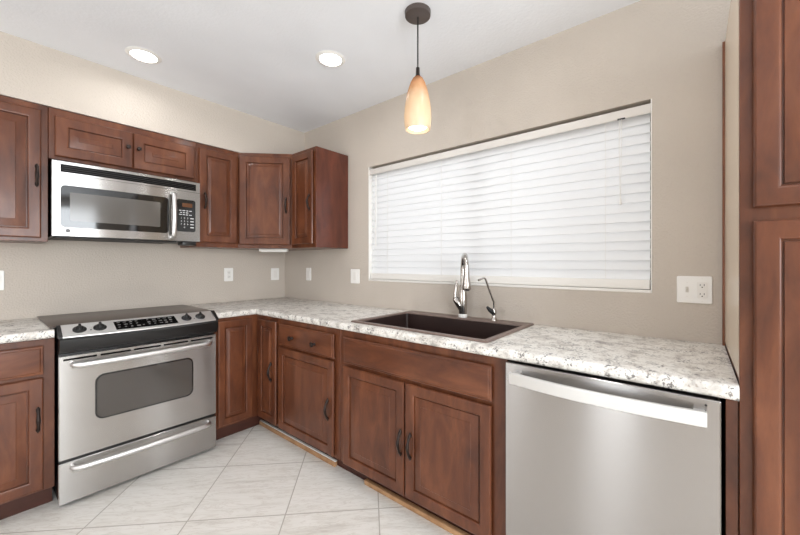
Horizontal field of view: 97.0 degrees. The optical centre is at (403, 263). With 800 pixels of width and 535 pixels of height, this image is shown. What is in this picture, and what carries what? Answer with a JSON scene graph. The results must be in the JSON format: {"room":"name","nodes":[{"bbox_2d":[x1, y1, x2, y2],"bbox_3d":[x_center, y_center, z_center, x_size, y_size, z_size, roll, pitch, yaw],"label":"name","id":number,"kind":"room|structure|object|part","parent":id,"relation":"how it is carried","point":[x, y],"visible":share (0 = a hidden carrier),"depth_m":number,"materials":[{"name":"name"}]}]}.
{"room":"kitchen","nodes":[
{"label":"kitchen","id":0,"kind":"room"},
{"bbox_2d":[0,31,304,320],"bbox_3d":[-2.759,0.016,1.449,0.480,2.468,5.200,0,0,39],"label":"wall","id":1,"kind":"structure","parent":0,"point":[52,277],"depth_m":2.41,"materials":[{"name":"paint"}]},
{"bbox_2d":[0,270,3,289],"bbox_3d":[-2.372,0.100,2.054,0.008,0.116,0.072,0,0,39],"label":"outlet","id":2,"kind":"object","parent":1,"relation":"attached to","point":[1,271],"visible":1,"depth_m":2.07,"materials":[{"name":"white plastic"}]},
{"bbox_2d":[0,95,47,243],"bbox_3d":[-2.303,-0.504,1.845,0.374,0.764,0.612,0,0,39],"label":"upper cabinet","id":3,"kind":"object","parent":1,"relation":"attached to","point":[23,124],"visible":1,"depth_m":1.91,"materials":[{"name":"brown wood"}]},
{"bbox_3d":[-2.007,-0.485,1.938,0.035,0.132,0.017,0,0,39],"label":"handle","id":4,"kind":"part","parent":3,"relation":"part of","materials":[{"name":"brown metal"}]},
{"bbox_2d":[48,107,195,182],"bbox_3d":[-1.865,-0.741,2.379,0.372,0.291,0.766,0,0,39],"label":"upper cabinet","id":5,"kind":"object","parent":1,"relation":"attached to","point":[72,137],"visible":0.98,"depth_m":2.22,"materials":[{"name":"brown wood"}]},
{"bbox_3d":[-1.867,-0.727,2.151,0.020,0.230,0.362,0,0,39],"label":"door","id":6,"kind":"part","parent":5,"relation":"part of","materials":[{"name":"brown wood"}]},
{"bbox_2d":[48,160,199,245],"bbox_3d":[-1.827,-0.350,2.350,0.468,0.444,0.757,0,0,39],"label":"microwave","id":7,"kind":"object","parent":5,"relation":"attached to","point":[86,202],"visible":1,"depth_m":2.17,"materials":[{"name":"silver metal"}]},
{"bbox_3d":[-1.703,-0.536,2.248,0.046,0.072,0.757,0,0,39],"label":"vent panel","id":8,"kind":"part","parent":7,"relation":"part of","materials":[{"name":"silver metal"}]},
{"bbox_3d":[-1.542,-0.325,2.376,0.060,0.314,0.027,0,0,39],"label":"handle","id":9,"kind":"part","parent":7,"relation":"part of","materials":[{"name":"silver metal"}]},
{"bbox_3d":[-1.635,-0.727,2.433,0.020,0.230,0.361,0,0,39],"label":"door","id":10,"kind":"part","parent":5,"relation":"part of","materials":[{"name":"brown wood"}]},
{"bbox_2d":[180,143,237,248],"bbox_3d":[-1.522,-0.504,2.795,0.374,0.764,0.310,0,0,39],"label":"upper cabinet","id":11,"kind":"object","parent":1,"relation":"attached to","point":[216,168],"visible":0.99,"depth_m":2.69,"materials":[{"name":"brown wood"}]},
{"bbox_3d":[-1.456,-0.465,2.608,0.035,0.132,0.017,0,0,39],"label":"handle","id":12,"kind":"part","parent":11,"relation":"part of","materials":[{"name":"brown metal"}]},
{"bbox_3d":[-1.412,-0.504,2.703,0.020,0.695,0.276,0,0,39],"label":"door","id":13,"kind":"part","parent":11,"relation":"part of","materials":[{"name":"brown wood"}]},
{"bbox_2d":[224,268,232,280],"bbox_3d":[-1.522,0.098,3.086,0.008,0.116,0.076,0,0,39],"label":"outlet","id":14,"kind":"object","parent":1,"relation":"attached to","point":[228,272],"visible":1,"depth_m":3.08,"materials":[{"name":"white plastic"}]},
{"bbox_2d":[271,268,278,279],"bbox_3d":[-1.241,0.104,3.427,0.009,0.116,0.084,0,0,39],"label":"light switch","id":15,"kind":"object","parent":1,"relation":"attached to","point":[274,271],"visible":1,"depth_m":3.42,"materials":[{"name":"white plastic"}]},
{"bbox_2d":[230,153,322,250],"bbox_3d":[-1.131,-0.504,3.071,0.627,0.764,0.619,0,0,39],"label":"upper cabinet","id":16,"kind":"object","parent":1,"relation":"attached to","point":[264,179],"visible":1,"depth_m":2.83,"materials":[{"name":"brown wood"}]},
{"bbox_3d":[-1.112,-0.503,2.840,0.393,0.707,0.020,0,0,-6],"label":"door","id":17,"kind":"part","parent":16,"relation":"part of","materials":[{"name":"brown wood"}]},
{"bbox_2d":[259,249,287,251],"bbox_3d":[-1.098,-0.108,3.002,0.230,0.025,0.060,0,0,-6],"label":"light","id":18,"kind":"object","parent":16,"relation":"attached to","point":[261,250],"visible":0.98,"depth_m":2.98,"materials":[{"name":"white paint"}]},
{"bbox_2d":[0,425,452,534],"bbox_3d":[-0.320,1.310,-0.560,6.800,0.120,5.500,0,0,39],"label":"floor","id":19,"kind":"structure","parent":0,"point":[254,481],"depth_m":1.84,"materials":[{"name":"tile"}]},
{"bbox_2d":[0,338,54,519],"bbox_3d":[-2.187,0.815,1.753,0.671,0.869,0.598,0,0,39],"label":"base cabinet","id":20,"kind":"object","parent":19,"relation":"on","point":[27,368],"visible":0.99,"depth_m":1.72,"materials":[{"name":"brown wood"}]},
{"bbox_3d":[-1.965,0.482,1.564,0.020,0.141,0.527,0,0,39],"label":"drawer","id":21,"kind":"part","parent":20,"relation":"part of","materials":[{"name":"brown wood"}]},
{"bbox_3d":[-1.965,0.848,1.564,0.020,0.555,0.527,0,0,39],"label":"door","id":22,"kind":"part","parent":20,"relation":"part of","materials":[{"name":"brown wood"}]},
{"bbox_2d":[0,318,53,343],"bbox_3d":[-2.206,0.357,1.755,0.641,0.042,0.615,0,0,39],"label":"countertop","id":23,"kind":"structure","parent":20,"relation":"on","point":[16,330],"depth_m":1.77,"materials":[{"name":"stone"}]},
{"bbox_3d":[-1.790,0.772,1.735,0.035,0.132,0.017,0,0,39],"label":"handle","id":24,"kind":"part","parent":20,"relation":"part of","materials":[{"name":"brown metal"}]},
{"bbox_2d":[37,305,218,505],"bbox_3d":[-1.718,0.782,2.254,0.708,0.934,0.804,0,0,39],"label":"range","id":25,"kind":"object","parent":19,"relation":"on","point":[135,389],"visible":1,"depth_m":2.01,"materials":[{"name":"silver metal"}]},
{"bbox_3d":[-1.693,0.338,1.850,0.052,0.046,0.056,0,0,39],"label":"knob","id":26,"kind":"part","parent":25,"relation":"part of","materials":[{"name":"black plastic"}]},
{"bbox_3d":[-1.637,0.338,1.910,0.052,0.046,0.056,0,0,39],"label":"knob","id":27,"kind":"part","parent":25,"relation":"part of","materials":[{"name":"black plastic"}]},
{"bbox_2d":[37,305,210,328],"bbox_3d":[-1.769,0.329,2.296,0.576,0.008,0.804,0,0,39],"label":"cooktop","id":28,"kind":"object","parent":25,"relation":"in","point":[87,318],"depth_m":2.20,"materials":[{"name":"black ceramic"}]},
{"bbox_3d":[-1.508,1.123,2.087,0.034,0.210,0.762,0,0,39],"label":"storage drawer","id":29,"kind":"part","parent":25,"relation":"part of","materials":[{"name":"silver metal"}]},
{"bbox_3d":[-1.508,0.739,2.087,0.034,0.532,0.762,0,0,39],"label":"oven door","id":30,"kind":"part","parent":25,"relation":"part of","materials":[{"name":"silver metal"}]},
{"bbox_3d":[-1.511,1.011,2.089,0.026,0.011,0.752,0,0,39],"label":"gap trim","id":31,"kind":"part","parent":25,"relation":"part of","materials":[{"name":"black plastic"}]},
{"bbox_3d":[-1.497,0.349,2.078,0.122,0.056,0.736,0,0,39],"label":"control panel","id":32,"kind":"part","parent":25,"relation":"part of","materials":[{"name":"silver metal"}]},
{"bbox_3d":[-1.471,1.050,2.059,0.066,0.028,0.684,0,0,39],"label":"handle","id":33,"kind":"part","parent":25,"relation":"part of","materials":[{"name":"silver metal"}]},
{"bbox_3d":[-1.468,0.522,2.059,0.069,0.031,0.690,0,0,39],"label":"handle","id":34,"kind":"part","parent":25,"relation":"part of","materials":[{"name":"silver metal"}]},
{"bbox_3d":[-1.494,0.719,2.075,0.001,0.243,0.480,0,0,39],"label":"window trim","id":35,"kind":"part","parent":25,"relation":"part of","materials":[{"name":"black glass"}]},
{"bbox_3d":[-1.369,0.338,2.234,0.052,0.046,0.056,0,0,39],"label":"knob","id":36,"kind":"part","parent":25,"relation":"part of","materials":[{"name":"black plastic"}]},
{"bbox_3d":[-1.321,0.338,2.301,0.052,0.046,0.056,0,0,39],"label":"knob","id":37,"kind":"part","parent":25,"relation":"part of","materials":[{"name":"black plastic"}]},
{"bbox_2d":[214,314,290,439],"bbox_3d":[-1.113,0.815,2.859,0.923,0.869,0.923,0,0,39],"label":"base cabinet","id":38,"kind":"object","parent":19,"relation":"on","point":[247,346],"visible":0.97,"depth_m":2.51,"materials":[{"name":"brown wood"}]},
{"bbox_3d":[-1.189,0.761,2.507,0.020,0.722,0.242,0,0,39],"label":"door","id":39,"kind":"part","parent":38,"relation":"part of","materials":[{"name":"brown wood"}]},
{"bbox_3d":[-0.971,0.763,2.528,0.242,0.717,0.020,0,0,39],"label":"door","id":40,"kind":"part","parent":38,"relation":"part of","materials":[{"name":"brown wood"}]},
{"bbox_3d":[-0.936,0.762,2.465,0.017,0.142,0.035,0,0,39],"label":"handle","id":41,"kind":"part","parent":38,"relation":"part of","materials":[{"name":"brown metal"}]},
{"bbox_2d":[188,297,739,400],"bbox_3d":[-0.222,0.357,2.126,3.234,0.042,0.924,0,0,39],"label":"countertop","id":42,"kind":"structure","parent":38,"relation":"on","point":[687,366],"depth_m":1.42,"materials":[{"name":"stone"}]},
{"bbox_2d":[351,310,533,342],"bbox_3d":[0.206,0.434,1.974,0.848,0.214,0.575,0,0,39],"label":"sink","id":43,"kind":"object","parent":42,"relation":"in","point":[485,330],"visible":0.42,"depth_m":2.10,"materials":[{"name":"brown metal"}]},
{"bbox_2d":[364,313,519,338],"bbox_3d":[0.186,0.439,1.950,0.788,0.205,0.451,0,0,39],"label":"basin","id":44,"kind":"object","parent":43,"relation":"in","point":[456,326],"depth_m":2.14,"materials":[{"name":"black metal"}]},
{"bbox_2d":[452,253,470,317],"bbox_3d":[0.354,0.132,2.070,0.089,0.388,0.223,0,0,-6],"label":"kitchen faucet","id":45,"kind":"object","parent":42,"relation":"on","point":[460,301],"visible":1,"depth_m":2.13,"materials":[{"name":"silver metal"}]},
{"bbox_3d":[0.336,0.197,2.156,0.072,0.187,0.040,0,0,4],"label":"lever","id":46,"kind":"part","parent":45,"relation":"part of","materials":[{"name":"silver metal"}]},
{"bbox_3d":[0.358,0.050,2.069,0.029,0.223,0.197,0,0,3],"label":"spout","id":47,"kind":"part","parent":45,"relation":"part of","materials":[{"name":"silver metal"}]},
{"bbox_2d":[478,277,496,320],"bbox_3d":[0.475,0.202,2.002,0.136,0.250,0.038,0,0,-27],"label":"filter faucet","id":48,"kind":"object","parent":42,"relation":"on","point":[492,311],"visible":1,"depth_m":2.01,"materials":[{"name":"silver metal"}]},
{"bbox_3d":[0.470,0.172,1.998,0.123,0.190,0.011,0,0,-29],"label":"spout","id":49,"kind":"part","parent":48,"relation":"part of","materials":[{"name":"silver metal"}]},
{"bbox_3d":[0.497,0.268,2.018,0.051,0.049,0.028,0,0,-17],"label":"lever","id":50,"kind":"part","parent":48,"relation":"part of","materials":[{"name":"black plastic"}]},
{"bbox_2d":[259,419,336,466],"bbox_3d":[-0.761,1.232,2.460,0.900,0.036,0.022,0,0,39],"label":"wood strip","id":51,"kind":"object","parent":19,"relation":"on","point":[279,432],"visible":1,"depth_m":2.40,"materials":[{"name":"beige wood"}]},
{"bbox_2d":[278,319,351,472],"bbox_3d":[-0.430,0.815,2.460,0.635,0.869,0.671,0,0,39],"label":"base cabinet","id":52,"kind":"object","parent":19,"relation":"on","point":[309,355],"visible":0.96,"depth_m":2.19,"materials":[{"name":"brown wood"}]},
{"bbox_3d":[-0.627,0.849,2.245,0.580,0.557,0.020,0,0,39],"label":"door","id":53,"kind":"part","parent":52,"relation":"part of","materials":[{"name":"brown wood"}]},
{"bbox_3d":[-0.627,0.485,2.245,0.580,0.145,0.020,0,0,39],"label":"drawer","id":54,"kind":"part","parent":52,"relation":"part of","materials":[{"name":"brown wood"}]},
{"bbox_3d":[-0.452,0.858,2.067,0.017,0.137,0.035,0,0,39],"label":"handle","id":55,"kind":"part","parent":52,"relation":"part of","materials":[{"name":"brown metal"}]},
{"bbox_2d":[364,478,469,534],"bbox_3d":[0.118,1.237,1.735,0.860,0.026,0.024,0,0,39],"label":"wood strip","id":56,"kind":"object","parent":19,"relation":"on","point":[443,524],"visible":1,"depth_m":1.77,"materials":[{"name":"beige wood"}]},
{"bbox_2d":[341,330,508,534],"bbox_3d":[0.204,0.815,1.938,1.003,0.869,0.671,0,0,39],"label":"base cabinet","id":57,"kind":"object","parent":19,"relation":"on","point":[425,424],"visible":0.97,"depth_m":1.62,"materials":[{"name":"brown wood"}]},
{"bbox_3d":[-0.165,0.855,1.865,0.447,0.554,0.020,0,0,39],"label":"door","id":58,"kind":"part","parent":57,"relation":"part of","materials":[{"name":"brown wood"}]},
{"bbox_3d":[-0.022,0.873,1.713,0.017,0.137,0.035,0,0,39],"label":"handle","id":59,"kind":"part","parent":57,"relation":"part of","materials":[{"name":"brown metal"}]},
{"bbox_3d":[0.024,0.873,1.675,0.017,0.137,0.035,0,0,39],"label":"handle","id":60,"kind":"part","parent":57,"relation":"part of","materials":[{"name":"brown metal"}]},
{"bbox_3d":[0.186,0.855,1.576,0.448,0.554,0.020,0,0,39],"label":"door","id":61,"kind":"part","parent":57,"relation":"part of","materials":[{"name":"brown wood"}]},
{"bbox_2d":[505,360,720,534],"bbox_3d":[0.816,0.816,1.393,0.626,0.864,0.681,0,0,39],"label":"dishwasher","id":62,"kind":"object","parent":19,"relation":"on","point":[586,454],"visible":0.98,"depth_m":1.15,"materials":[{"name":"silver metal"}]},
{"bbox_3d":[0.619,0.432,1.155,0.566,0.042,0.063,0,0,39],"label":"handle","id":63,"kind":"part","parent":62,"relation":"part of","materials":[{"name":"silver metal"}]},
{"bbox_2d":[720,398,737,534],"bbox_3d":[1.111,0.815,1.221,0.026,0.869,0.592,0,0,39],"label":"filler panel","id":64,"kind":"object","parent":19,"relation":"on","point":[729,408],"visible":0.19,"depth_m":1.00,"materials":[{"name":"brown wood"}]},
{"bbox_2d":[722,0,799,534],"bbox_3d":[1.336,0.173,1.006,0.608,2.152,0.671,0,0,39],"label":"pantry cabinet","id":65,"kind":"object","parent":19,"relation":"on","point":[761,45],"visible":1,"depth_m":0.94,"materials":[{"name":"brown wood"}]},
{"bbox_3d":[1.125,-0.289,1.215,0.002,1.219,0.576,0,0,39],"label":"panel","id":66,"kind":"part","parent":65,"relation":"part of","materials":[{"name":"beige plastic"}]},
{"bbox_3d":[1.154,0.504,0.778,0.549,1.236,0.020,0,0,39],"label":"door","id":67,"kind":"part","parent":65,"relation":"part of","materials":[{"name":"brown wood"}]},
{"bbox_3d":[1.154,-0.510,0.778,0.549,0.720,0.020,0,0,39],"label":"door","id":68,"kind":"part","parent":65,"relation":"part of","materials":[{"name":"brown wood"}]},
{"bbox_2d":[0,0,640,132],"bbox_3d":[-0.320,-1.278,-0.560,6.800,0.120,5.500,0,0,39],"label":"ceiling","id":69,"kind":"structure","parent":0,"point":[256,58],"depth_m":1.93,"materials":[{"name":"paint"}]},
{"bbox_2d":[125,46,161,63],"bbox_3d":[-1.520,-1.214,2.072,0.176,0.007,0.176,0,0,39],"label":"recessed light","id":70,"kind":"object","parent":69,"relation":"in","point":[141,54],"visible":1,"depth_m":2.06,"materials":[{"name":"white plastic"}]},
{"bbox_2d":[315,50,345,66],"bbox_3d":[-0.433,-1.214,2.109,0.176,0.007,0.176,0,0,39],"label":"recessed light","id":71,"kind":"object","parent":69,"relation":"in","point":[329,58],"visible":1,"depth_m":2.10,"materials":[{"name":"white plastic"}]},
{"bbox_2d":[404,2,430,133],"bbox_3d":[0.070,-0.932,1.714,0.132,0.572,0.132,0,0,39],"label":"pendant light","id":72,"kind":"object","parent":69,"relation":"hanging from","point":[417,114],"visible":1,"depth_m":1.67,"materials":[{"name":"glass"}]},
{"bbox_3d":[0.070,-0.775,1.714,0.132,0.258,0.132,0,0,39],"label":"lamp shade","id":73,"kind":"part","parent":72,"relation":"part of","materials":[{"name":"orange glass"}]},
{"bbox_3d":[0.070,-0.773,1.714,0.094,0.238,0.094,0,0,39],"label":"bulb","id":74,"kind":"part","parent":72,"relation":"part of","materials":[{"name":"white glass"}]},
{"bbox_3d":[0.070,-1.067,1.714,0.007,0.249,0.007,0,0,39],"label":"cord","id":75,"kind":"part","parent":72,"relation":"part of","materials":[{"name":"black plastic"}]},
{"bbox_2d":[285,0,730,344],"bbox_3d":[1.381,0.016,1.505,6.800,2.468,0.150,0,0,39],"label":"wall","id":76,"kind":"structure","parent":0,"point":[668,53],"depth_m":1.76,"materials":[{"name":"paint"}]},
{"bbox_2d":[306,268,310,280],"bbox_3d":[-0.874,0.100,3.258,0.072,0.116,0.009,0,0,39],"label":"light switch","id":77,"kind":"object","parent":76,"relation":"attached to","point":[308,270],"visible":1,"depth_m":3.25,"materials":[{"name":"white plastic"}]},
{"bbox_2d":[292,146,347,248],"bbox_3d":[-0.696,-0.504,2.872,0.318,0.764,0.374,0,0,39],"label":"upper cabinet","id":78,"kind":"object","parent":76,"relation":"attached to","point":[319,175],"visible":1,"depth_m":2.76,"materials":[{"name":"brown wood"}]},
{"bbox_3d":[-0.788,-0.503,2.762,0.272,0.707,0.020,0,0,39],"label":"door","id":79,"kind":"part","parent":78,"relation":"part of","materials":[{"name":"brown wood"}]},
{"bbox_3d":[-0.722,-0.465,2.674,0.017,0.132,0.035,0,0,39],"label":"handle","id":80,"kind":"part","parent":78,"relation":"part of","materials":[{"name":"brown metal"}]},
{"bbox_3d":[-0.557,-0.504,2.793,0.004,0.764,0.319,0,0,39],"label":"panel","id":81,"kind":"part","parent":78,"relation":"part of","materials":[{"name":"brown wood"}]},
{"bbox_2d":[351,269,359,283],"bbox_3d":[-0.392,0.105,2.861,0.102,0.116,0.009,0,0,39],"label":"light switch","id":82,"kind":"object","parent":76,"relation":"attached to","point":[355,273],"visible":1,"depth_m":2.85,"materials":[{"name":"white plastic"}]},
{"bbox_2d":[368,99,651,292],"bbox_3d":[0.469,-0.307,2.237,1.820,0.888,0.129,0,0,39],"label":"window","id":83,"kind":"structure","parent":76,"relation":"in","point":[370,181],"depth_m":2.00,"materials":[{"name":"white metal"}]},
{"bbox_2d":[369,103,650,288],"bbox_3d":[0.449,-0.307,2.212,1.808,0.856,0.073,0,0,39],"label":"window blind","id":84,"kind":"object","parent":83,"relation":"attached to","point":[567,204],"visible":1,"depth_m":1.99,"materials":[{"name":"white plastic"}]},
{"bbox_3d":[-0.101,-0.309,2.677,0.002,0.793,0.054,0,0,39],"label":"ladder cord","id":85,"kind":"part","parent":84,"relation":"part of","materials":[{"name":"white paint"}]},
{"bbox_3d":[0.454,0.099,2.218,1.800,0.044,0.048,0,0,39],"label":"rail","id":86,"kind":"part","parent":84,"relation":"part of","materials":[{"name":"white paint"}]},
{"bbox_3d":[1.036,-0.483,1.689,0.012,0.408,0.012,0,0,39],"label":"lift cord","id":87,"kind":"part","parent":84,"relation":"part of","materials":[{"name":"white paint"}]},
{"bbox_3d":[0.457,0.130,2.221,1.818,0.014,0.088,0,0,39],"label":"sill","id":88,"kind":"part","parent":83,"relation":"part of","materials":[{"name":"white paint"}]},
{"bbox_2d":[677,276,711,303],"bbox_3d":[1.242,0.113,1.510,0.118,0.116,0.018,0,0,39],"label":"outlet","id":89,"kind":"object","parent":76,"relation":"attached to","point":[690,289],"visible":1,"depth_m":1.51,"materials":[{"name":"white plastic"}]},
{"bbox_2d":[697,282,706,297],"bbox_3d":[1.263,0.113,1.495,0.034,0.068,0.002,0,0,39],"label":"receptacle","id":90,"kind":"object","parent":89,"relation":"attached to","point":[701,286],"depth_m":1.49,"materials":[{"name":"white plastic"}]}
]}

